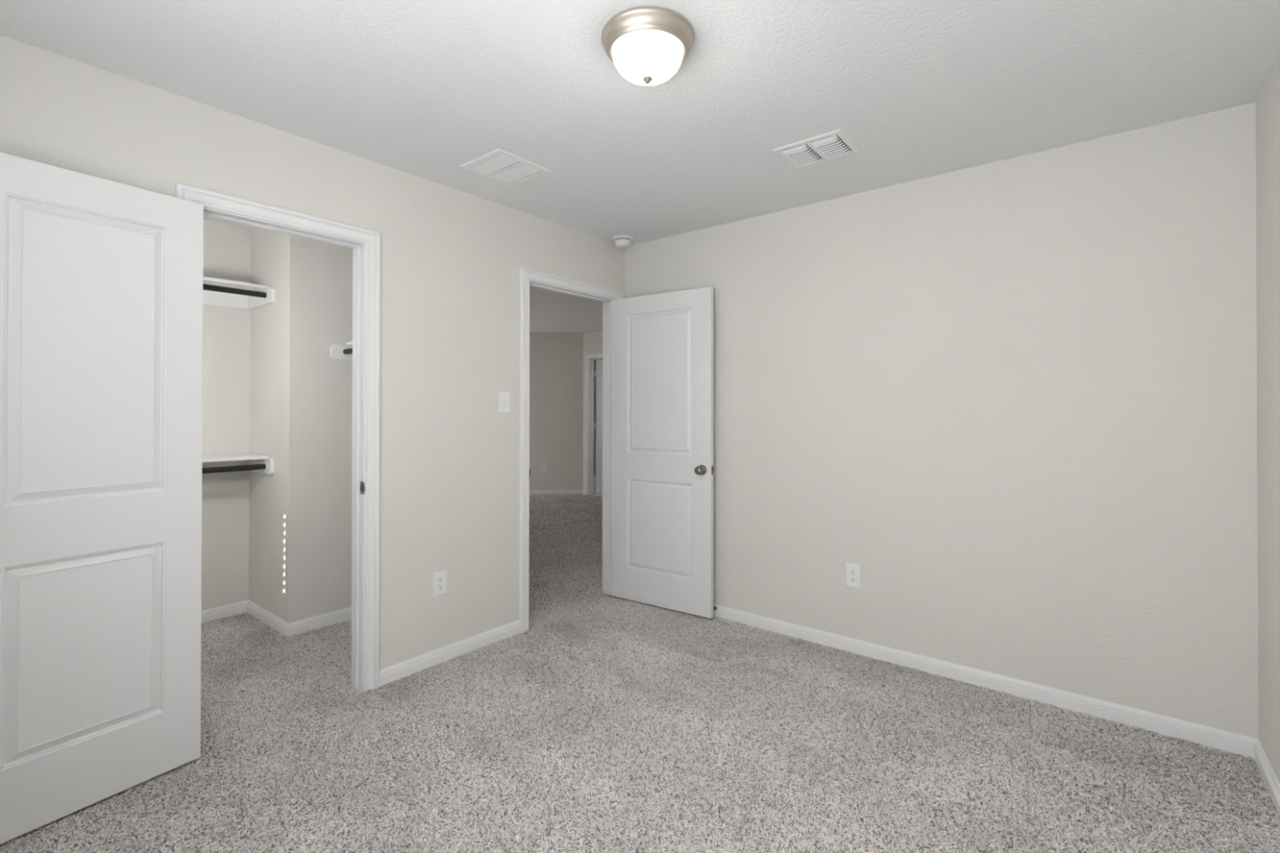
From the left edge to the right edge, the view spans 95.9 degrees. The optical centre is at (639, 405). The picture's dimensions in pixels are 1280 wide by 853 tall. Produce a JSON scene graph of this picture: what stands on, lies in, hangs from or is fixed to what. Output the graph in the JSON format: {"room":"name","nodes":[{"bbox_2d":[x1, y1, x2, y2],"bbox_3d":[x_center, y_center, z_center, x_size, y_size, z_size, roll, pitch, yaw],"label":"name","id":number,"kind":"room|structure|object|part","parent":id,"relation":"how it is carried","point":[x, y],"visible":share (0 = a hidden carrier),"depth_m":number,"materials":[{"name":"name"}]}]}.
{"room":"empty bedroom","nodes":[
{"label":"empty bedroom","id":0,"kind":"room"},
{"bbox_2d":[201,218,250,610],"bbox_3d":[-2.964,0.096,3.191,0.115,2.460,1.360,0,0,39],"label":"wall","id":1,"kind":"structure","parent":0,"point":[226,246],"depth_m":3.59,"materials":[{"name":"paint"}]},
{"bbox_2d":[201,453,274,475],"bbox_3d":[-2.720,0.354,3.067,0.418,0.111,1.245,0,0,39],"label":"closet shelf","id":2,"kind":"object","parent":1,"relation":"attached to","point":[242,459],"visible":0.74,"depth_m":3.47,"materials":[{"name":"white paint"}]},
{"bbox_2d":[201,463,266,473],"bbox_3d":[-2.632,0.363,2.996,0.033,0.033,1.209,0,0,39],"label":"clothes rod","id":3,"kind":"object","parent":2,"relation":"attached to","point":[251,467],"visible":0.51,"depth_m":3.33,"materials":[{"name":"metal"}]},
{"bbox_2d":[203,276,275,310],"bbox_3d":[-2.719,-0.670,3.072,0.418,0.111,1.245,0,0,39],"label":"closet shelf","id":4,"kind":"object","parent":1,"relation":"attached to","point":[210,297],"visible":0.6,"depth_m":3.51,"materials":[{"name":"white paint"}]},
{"bbox_2d":[203,284,266,297],"bbox_3d":[-2.631,-0.667,3.001,0.033,0.033,1.209,0,0,39],"label":"clothes rod","id":5,"kind":"object","parent":4,"relation":"attached to","point":[206,286],"visible":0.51,"depth_m":3.34,"materials":[{"name":"metal"}]},
{"bbox_2d":[248,226,352,623],"bbox_3d":[-2.054,0.100,3.812,0.753,2.460,0.750,0,0,39],"label":"wall","id":6,"kind":"structure","parent":0,"point":[301,397],"depth_m":3.42,"materials":[{"name":"paint"}]},
{"bbox_2d":[200,600,351,637],"bbox_3d":[-2.103,1.274,2.972,1.494,0.078,1.880,0,0,39],"label":"baseboard","id":7,"kind":"structure","parent":6,"relation":"attached to","point":[286,629],"depth_m":3.48,"materials":[{"name":"white paint"}]},
{"bbox_2d":[0,35,625,670],"bbox_3d":[-1.260,0.095,2.740,0.115,2.460,3.535,0,0,39],"label":"wall","id":8,"kind":"structure","parent":0,"point":[451,260],"depth_m":2.83,"materials":[{"name":"paint"}]},
{"bbox_2d":[0,151,203,844],"bbox_3d":[-1.789,0.272,1.875,0.159,2.035,0.626,0,0,32],"label":"door","id":9,"kind":"structure","parent":8,"relation":"in","point":[101,280],"depth_m":1.87,"materials":[{"name":"white paint"}]},
{"bbox_2d":[175,182,380,692],"bbox_3d":[-1.505,0.251,2.435,0.153,2.121,0.760,0,0,39],"label":"door frame","id":10,"kind":"structure","parent":8,"relation":"attached to","point":[365,243],"depth_m":2.65,"materials":[{"name":"white paint"}]},
{"bbox_3d":[-1.273,0.378,2.647,0.040,0.058,0.002,0,0,39],"label":"strike plate","id":11,"kind":"part","parent":10,"relation":"part of","materials":[{"name":"silver metal"}]},
{"bbox_2d":[432,569,446,596],"bbox_3d":[-1.017,0.905,2.941,0.008,0.122,0.078,0,0,39],"label":"wall outlet","id":12,"kind":"object","parent":8,"relation":"attached to","point":[439,578],"visible":1,"depth_m":2.94,"materials":[{"name":"white plastic"}]},
{"bbox_2d":[437,576,443,582],"bbox_3d":[-1.016,0.885,2.939,0.003,0.027,0.035,0,0,39],"label":"socket","id":13,"kind":"object","parent":12,"relation":"attached to","point":[440,579],"depth_m":2.94,"materials":[{"name":"white plastic"}]},
{"bbox_2d":[437,584,443,590],"bbox_3d":[-1.016,0.924,2.939,0.003,0.027,0.035,0,0,39],"label":"socket","id":14,"kind":"object","parent":12,"relation":"attached to","point":[440,587],"depth_m":2.94,"materials":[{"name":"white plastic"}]},
{"bbox_2d":[498,391,510,413],"bbox_3d":[-0.759,-0.020,3.257,0.018,0.122,0.078,0,0,39],"label":"light switch","id":15,"kind":"object","parent":8,"relation":"attached to","point":[504,396],"visible":1,"depth_m":3.25,"materials":[{"name":"white plastic"}]},
{"bbox_2d":[519,266,623,633],"bbox_3d":[-0.458,0.259,3.736,0.153,2.121,0.903,0,0,39],"label":"door frame","id":16,"kind":"structure","parent":8,"relation":"attached to","point":[529,277],"depth_m":3.62,"materials":[{"name":"white paint"}]},
{"bbox_3d":[-0.510,0.259,3.778,0.019,2.121,0.903,0,0,39],"label":"casing","id":17,"kind":"part","parent":16,"relation":"part of","materials":[{"name":"white paint"}]},
{"bbox_2d":[611,286,714,618],"bbox_3d":[0.129,0.287,3.758,0.780,2.028,0.159,0,0,34],"label":"door","id":18,"kind":"structure","parent":8,"relation":"in","point":[662,344],"depth_m":3.72,"materials":[{"name":"white paint"}]},
{"bbox_3d":[0.365,0.397,3.537,0.065,0.065,0.062,0,0,34],"label":"knob","id":19,"kind":"part","parent":18,"relation":"part of","materials":[{"name":"silver metal"}]},
{"bbox_2d":[528,332,583,490],"bbox_3d":[-2.346,0.126,8.612,2.984,2.460,0.115,0,0,-6],"label":"wall","id":20,"kind":"structure","parent":0,"point":[556,379],"depth_m":8.67,"materials":[{"name":"paint"}]},
{"bbox_2d":[540,462,546,471],"bbox_3d":[-1.447,0.922,8.643,0.078,0.122,0.008,0,0,-6],"label":"wall outlet","id":21,"kind":"object","parent":20,"relation":"attached to","point":[543,465],"visible":1,"depth_m":8.64,"materials":[{"name":"white plastic"}]},
{"bbox_2d":[528,489,584,495],"bbox_3d":[-2.323,1.304,8.544,3.019,0.078,0.044,0,0,-6],"label":"baseboard","id":22,"kind":"structure","parent":20,"relation":"attached to","point":[553,492],"depth_m":8.66,"materials":[{"name":"white paint"}]},
{"bbox_2d":[582,330,602,489],"bbox_3d":[0.494,0.124,7.702,3.375,2.460,0.115,0,0,39],"label":"wall","id":23,"kind":"structure","parent":0,"point":[593,340],"depth_m":8.66,"materials":[{"name":"paint"}]},
{"bbox_2d":[584,352,602,495],"bbox_3d":[-0.428,0.285,8.444,0.909,2.121,0.153,0,0,39],"label":"door frame","id":24,"kind":"structure","parent":23,"relation":"attached to","point":[589,357],"depth_m":8.66,"materials":[{"name":"white paint"}]},
{"bbox_2d":[594,359,602,493],"bbox_3d":[-0.425,0.314,9.008,0.047,2.028,0.772,0,0,41],"label":"door","id":25,"kind":"structure","parent":23,"relation":"in","point":[598,362],"depth_m":8.74,"materials":[{"name":"white paint"}]},
{"bbox_2d":[594,359,602,475],"bbox_3d":[0.200,0.083,9.326,3.100,2.560,2.045,0,0,39],"label":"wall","id":26,"kind":"structure","parent":0,"point":[594,359],"depth_m":10.38,"materials":[{"name":"beige paint"}]},
{"bbox_2d":[0,0,1279,333],"bbox_3d":[-1.173,-1.174,4.768,8.914,0.100,6.790,0,0,39],"label":"ceiling","id":27,"kind":"structure","parent":0,"point":[425,89],"depth_m":2.03,"materials":[{"name":"paint"}]},
{"bbox_2d":[459,148,550,186],"bbox_3d":[-0.642,-1.130,2.757,0.300,0.007,0.308,0,0,39],"label":"ceiling vent","id":28,"kind":"object","parent":27,"relation":"in","point":[500,165],"visible":1,"depth_m":2.74,"materials":[{"name":"metal"}]},
{"bbox_2d":[612,235,633,247],"bbox_3d":[-0.116,-1.099,3.886,0.139,0.056,0.139,0,0,39],"label":"smoke detector","id":29,"kind":"object","parent":27,"relation":"attached to","point":[620,241],"visible":1,"depth_m":3.85,"materials":[{"name":"white plastic"}]},
{"bbox_2d":[601,5,693,85],"bbox_3d":[0.024,-1.066,1.783,0.285,0.143,0.285,0,0,39],"label":"ceiling light","id":30,"kind":"object","parent":27,"relation":"attached to","point":[647,45],"visible":1,"depth_m":1.71,"materials":[{"name":"white glass"}]},
{"bbox_2d":[772,128,861,168],"bbox_3d":[0.783,-1.124,2.556,0.306,0.018,0.255,0,0,39],"label":"ceiling vent","id":31,"kind":"object","parent":27,"relation":"in","point":[834,144],"visible":1,"depth_m":2.53,"materials":[{"name":"metal"}]},
{"bbox_2d":[1,481,1279,852],"bbox_3d":[-0.724,1.385,5.702,9.399,0.114,8.835,0,0,39],"label":"floor","id":32,"kind":"structure","parent":0,"point":[595,494],"depth_m":2.03,"materials":[{"name":"grey carpet"}]},
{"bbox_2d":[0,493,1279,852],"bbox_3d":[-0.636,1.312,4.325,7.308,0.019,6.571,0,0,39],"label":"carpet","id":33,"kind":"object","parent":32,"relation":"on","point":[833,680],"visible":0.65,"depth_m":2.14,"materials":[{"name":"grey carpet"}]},
{"bbox_2d":[625,102,1258,738],"bbox_3d":[1.130,0.101,3.159,3.314,2.460,0.115,0,0,39],"label":"wall","id":34,"kind":"structure","parent":0,"point":[1018,395],"depth_m":2.63,"materials":[{"name":"paint"}]},
{"bbox_2d":[378,604,1279,817],"bbox_3d":[0.020,1.271,1.776,3.084,0.078,3.420,0,0,39],"label":"baseboard","id":35,"kind":"structure","parent":34,"relation":"attached to","point":[1246,746],"depth_m":2.70,"materials":[{"name":"white paint"}]},
{"bbox_2d":[845,563,860,588],"bbox_3d":[1.134,0.906,3.071,0.078,0.122,0.008,0,0,39],"label":"wall outlet","id":36,"kind":"object","parent":34,"relation":"attached to","point":[852,571],"visible":1,"depth_m":3.07,"materials":[{"name":"white plastic"}]},
{"bbox_2d":[849,569,856,575],"bbox_3d":[1.132,0.886,3.070,0.035,0.027,0.003,0,0,39],"label":"socket","id":37,"kind":"object","parent":36,"relation":"attached to","point":[852,572],"depth_m":3.07,"materials":[{"name":"white plastic"}]},
{"bbox_2d":[849,577,856,582],"bbox_3d":[1.132,0.925,3.070,0.035,0.027,0.003,0,0,39],"label":"socket","id":38,"kind":"object","parent":36,"relation":"attached to","point":[852,580],"depth_m":3.07,"materials":[{"name":"white plastic"}]},
{"bbox_2d":[1255,53,1279,784],"bbox_3d":[1.268,0.088,0.779,0.115,2.460,3.420,0,0,39],"label":"wall","id":39,"kind":"structure","parent":0,"point":[1268,102],"depth_m":2.00,"materials":[{"name":"paint"}]},
{"bbox_3d":[-1.228,0.100,3.555,0.856,2.460,0.115,0,0,39],"label":"wall","id":40,"kind":"structure","parent":0,"visible":0},
{"bbox_2d":[330,341,352,359],"bbox_3d":[-1.392,-0.334,3.352,0.856,0.109,0.412,0,0,39],"label":"closet shelf","id":41,"kind":"object","parent":40,"relation":"attached to","point":[336,350],"visible":0.09,"depth_m":3.49,"materials":[{"name":"white paint"}]},
{"bbox_2d":[342,347,352,354],"bbox_3d":[-1.471,-0.329,3.255,0.820,0.033,0.033,0,0,39],"label":"clothes rod","id":42,"kind":"object","parent":41,"relation":"attached to","point":[347,351],"visible":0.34,"depth_m":3.46,"materials":[{"name":"metal"}]}
]}

